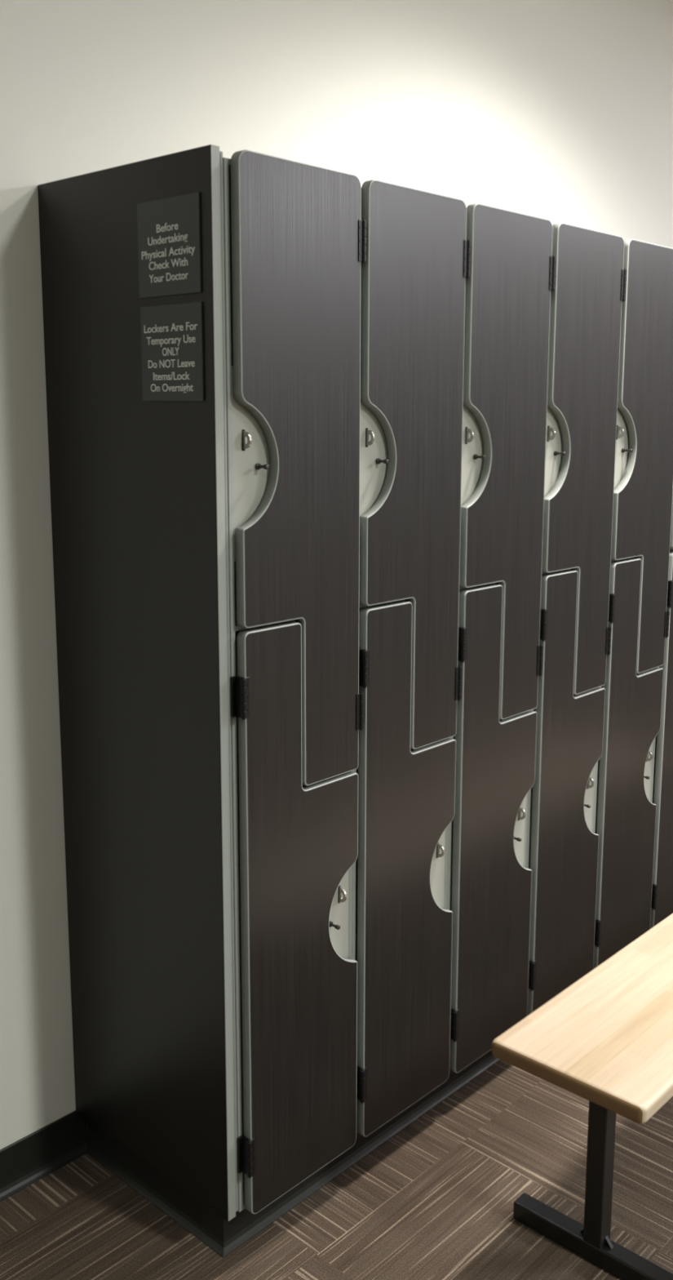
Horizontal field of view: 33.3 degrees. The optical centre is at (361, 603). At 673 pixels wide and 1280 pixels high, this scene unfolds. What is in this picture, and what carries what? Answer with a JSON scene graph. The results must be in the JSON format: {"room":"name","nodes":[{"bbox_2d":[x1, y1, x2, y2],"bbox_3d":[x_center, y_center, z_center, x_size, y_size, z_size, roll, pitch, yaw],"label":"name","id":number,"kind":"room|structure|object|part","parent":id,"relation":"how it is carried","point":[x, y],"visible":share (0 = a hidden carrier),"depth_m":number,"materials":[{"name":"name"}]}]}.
{"room":"changing room","nodes":[
{"label":"changing room","id":0,"kind":"room"},
{"bbox_2d":[0,0,672,1149],"bbox_3d":[0.267,-0.480,3.150,0.100,3.100,8.000,9,13,41],"label":"wall","id":1,"kind":"structure","parent":0,"point":[557,111],"depth_m":2.33,"materials":[{"name":"white paint"}]},
{"bbox_2d":[0,1110,87,1201],"bbox_3d":[-1.451,1.273,1.454,0.016,0.099,2.585,9,13,41],"label":"baseboard","id":2,"kind":"structure","parent":1,"relation":"attached to","point":[24,1162],"depth_m":2.32,"materials":[{"name":"black plastic"}]},
{"bbox_2d":[0,1059,672,1279],"bbox_3d":[2.186,1.305,1.677,5.109,0.001,7.800,9,13,41],"label":"floor","id":3,"kind":"structure","parent":0,"point":[435,1200],"depth_m":2.22,"materials":[{"name":"carpet"}]},
{"bbox_2d":[219,149,366,1213],"bbox_3d":[-0.288,0.163,2.178,0.513,1.864,0.318,9,13,41],"label":"locker","id":4,"kind":"object","parent":3,"relation":"on","point":[295,233],"depth_m":1.98,"materials":[{"name":"grey"}]},
{"bbox_2d":[37,144,235,1221],"bbox_3d":[-0.412,0.180,2.064,0.486,1.864,0.019,9,13,41],"label":"end panel","id":5,"kind":"object","parent":4,"relation":"attached to","point":[137,486],"visible":1,"depth_m":2.04,"materials":[{"name":"grey laminate"}]},
{"bbox_2d":[137,191,201,298],"bbox_3d":[-0.314,-0.580,1.832,0.160,0.152,0.004,9,13,41],"label":"wall sign","id":6,"kind":"object","parent":5,"relation":"attached to","point":[169,228],"visible":1,"depth_m":1.83,"materials":[{"name":"grey plastic"}]},
{"bbox_2d":[140,301,204,401],"bbox_3d":[-0.314,-0.413,1.859,0.160,0.156,0.004,9,13,41],"label":"wall sign","id":7,"kind":"object","parent":5,"relation":"attached to","point":[172,335],"visible":1,"depth_m":1.85,"materials":[{"name":"grey plastic"}]},
{"bbox_3d":[-0.275,0.198,1.960,0.136,1.852,0.009,9,13,41],"label":"filler strip","id":8,"kind":"part","parent":4,"relation":"part of","materials":[{"name":"silver metal"}]},
{"bbox_3d":[-0.173,-0.235,1.901,0.009,0.320,0.125,9,13,41],"label":"lock plate","id":9,"kind":"part","parent":4,"relation":"part of","materials":[{"name":"grey plastic"}]},
{"bbox_3d":[-0.105,-0.198,1.955,0.019,1.070,0.281,9,13,41],"label":"door","id":10,"kind":"part","parent":4,"relation":"part of","materials":[{"name":"laminate"}]},
{"bbox_3d":[-0.109,0.570,2.086,0.019,1.088,0.281,9,13,41],"label":"door","id":11,"kind":"part","parent":4,"relation":"part of","materials":[{"name":"laminate"}]},
{"bbox_3d":[-0.069,0.604,2.164,0.009,0.320,0.124,9,13,41],"label":"lock plate","id":12,"kind":"part","parent":4,"relation":"part of","materials":[{"name":"grey plastic"}]},
{"bbox_2d":[86,1049,500,1257],"bbox_3d":[0.298,1.013,3.026,0.456,0.099,2.152,9,13,41],"label":"plinth","id":13,"kind":"object","parent":3,"relation":"on","point":[223,1236],"visible":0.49,"depth_m":2.28,"materials":[{"name":"black plastic"}]},
{"bbox_2d":[352,179,471,1137],"bbox_3d":[-0.081,0.125,2.404,0.513,1.864,0.311,9,13,41],"label":"locker","id":14,"kind":"object","parent":3,"relation":"on","point":[416,268],"visible":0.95,"depth_m":2.21,"materials":[{"name":"grey"}]},
{"bbox_3d":[0.033,-0.272,2.123,0.009,0.320,0.125,9,13,41],"label":"lock plate","id":15,"kind":"part","parent":14,"relation":"part of","materials":[{"name":"grey plastic"}]},
{"bbox_3d":[0.096,0.533,2.309,0.019,1.088,0.281,9,13,41],"label":"door","id":16,"kind":"part","parent":14,"relation":"part of","materials":[{"name":"laminate"}]},
{"bbox_3d":[0.100,-0.235,2.177,0.019,1.070,0.281,9,13,41],"label":"door","id":17,"kind":"part","parent":14,"relation":"part of","materials":[{"name":"laminate"}]},
{"bbox_3d":[0.136,0.566,2.387,0.009,0.320,0.124,9,13,41],"label":"lock plate","id":18,"kind":"part","parent":14,"relation":"part of","materials":[{"name":"grey plastic"}]},
{"bbox_2d":[447,203,556,1073],"bbox_3d":[0.125,0.088,2.626,0.513,1.864,0.311,9,13,41],"label":"locker","id":19,"kind":"object","parent":3,"relation":"on","point":[512,280],"visible":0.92,"depth_m":2.44,"materials":[{"name":"grey"}]},
{"bbox_3d":[0.238,-0.309,2.346,0.009,0.320,0.125,9,13,41],"label":"lock plate","id":20,"kind":"part","parent":19,"relation":"part of","materials":[{"name":"grey plastic"}]},
{"bbox_3d":[0.301,0.496,2.531,0.019,1.088,0.281,9,13,41],"label":"door","id":21,"kind":"part","parent":19,"relation":"part of","materials":[{"name":"laminate"}]},
{"bbox_3d":[0.305,-0.272,2.400,0.019,1.070,0.281,9,13,41],"label":"door","id":22,"kind":"part","parent":19,"relation":"part of","materials":[{"name":"laminate"}]},
{"bbox_3d":[0.341,0.529,2.610,0.009,0.320,0.124,9,13,41],"label":"lock plate","id":23,"kind":"part","parent":19,"relation":"part of","materials":[{"name":"grey plastic"}]},
{"bbox_2d":[526,222,627,1015],"bbox_3d":[0.330,0.051,2.849,0.513,1.864,0.311,9,13,41],"label":"locker","id":24,"kind":"object","parent":3,"relation":"on","point":[588,298],"visible":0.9,"depth_m":2.66,"materials":[{"name":"grey laminate"}]},
{"bbox_3d":[0.443,-0.346,2.568,0.009,0.320,0.125,9,13,41],"label":"lock plate","id":25,"kind":"part","parent":24,"relation":"part of","materials":[{"name":"grey plastic"}]},
{"bbox_3d":[0.506,0.459,2.754,0.019,1.088,0.281,9,13,41],"label":"door","id":26,"kind":"part","parent":24,"relation":"part of","materials":[{"name":"laminate"}]},
{"bbox_3d":[0.510,-0.309,2.622,0.019,1.070,0.281,9,13,41],"label":"door","id":27,"kind":"part","parent":24,"relation":"part of","materials":[{"name":"laminate"}]},
{"bbox_3d":[0.546,0.492,2.832,0.009,0.320,0.124,9,13,41],"label":"lock plate","id":28,"kind":"part","parent":24,"relation":"part of","materials":[{"name":"grey plastic"}]},
{"bbox_2d":[492,913,672,1279],"bbox_3d":[0.951,0.909,2.633,0.348,0.445,1.830,9,13,41],"label":"bench","id":29,"kind":"object","parent":3,"relation":"on","point":[606,1039],"visible":1,"depth_m":2.06,"materials":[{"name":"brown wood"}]},
{"bbox_3d":[0.952,0.705,2.599,0.306,0.032,1.830,9,13,41],"label":"seat","id":30,"kind":"part","parent":29,"relation":"part of","materials":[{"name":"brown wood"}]},
{"bbox_3d":[0.440,1.002,2.067,0.038,0.372,0.038,9,13,41],"label":"leg","id":31,"kind":"part","parent":29,"relation":"part of","materials":[{"name":"black metal"}]},
{"bbox_2d":[593,239,672,968],"bbox_3d":[0.535,0.014,3.071,0.513,1.864,0.311,9,13,41],"label":"locker","id":32,"kind":"object","parent":3,"relation":"on","point":[625,813],"visible":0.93,"depth_m":2.88,"materials":[{"name":"grey"}]},
{"bbox_3d":[0.648,-0.383,2.791,0.009,0.320,0.125,9,13,41],"label":"lock plate","id":33,"kind":"part","parent":32,"relation":"part of","materials":[{"name":"grey plastic"}]},
{"bbox_3d":[0.711,0.422,2.977,0.019,1.088,0.281,9,13,41],"label":"door","id":34,"kind":"part","parent":32,"relation":"part of","materials":[{"name":"laminate"}]},
{"bbox_3d":[0.716,-0.346,2.845,0.019,1.070,0.281,9,13,41],"label":"door","id":35,"kind":"part","parent":32,"relation":"part of","materials":[{"name":"laminate"}]},
{"bbox_3d":[0.751,0.455,3.055,0.009,0.320,0.124,9,13,41],"label":"lock plate","id":36,"kind":"part","parent":32,"relation":"part of","materials":[{"name":"grey plastic"}]},
{"bbox_2d":[650,496,672,928],"bbox_3d":[0.740,-0.023,3.294,0.513,1.864,0.311,9,13,41],"label":"locker","id":37,"kind":"object","parent":3,"relation":"on","point":[662,792],"visible":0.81,"depth_m":3.13,"materials":[{"name":"grey"}]},
{"bbox_3d":[0.917,0.385,3.199,0.019,1.088,0.281,9,13,41],"label":"door","id":38,"kind":"part","parent":37,"relation":"part of","materials":[{"name":"laminate"}]}
]}

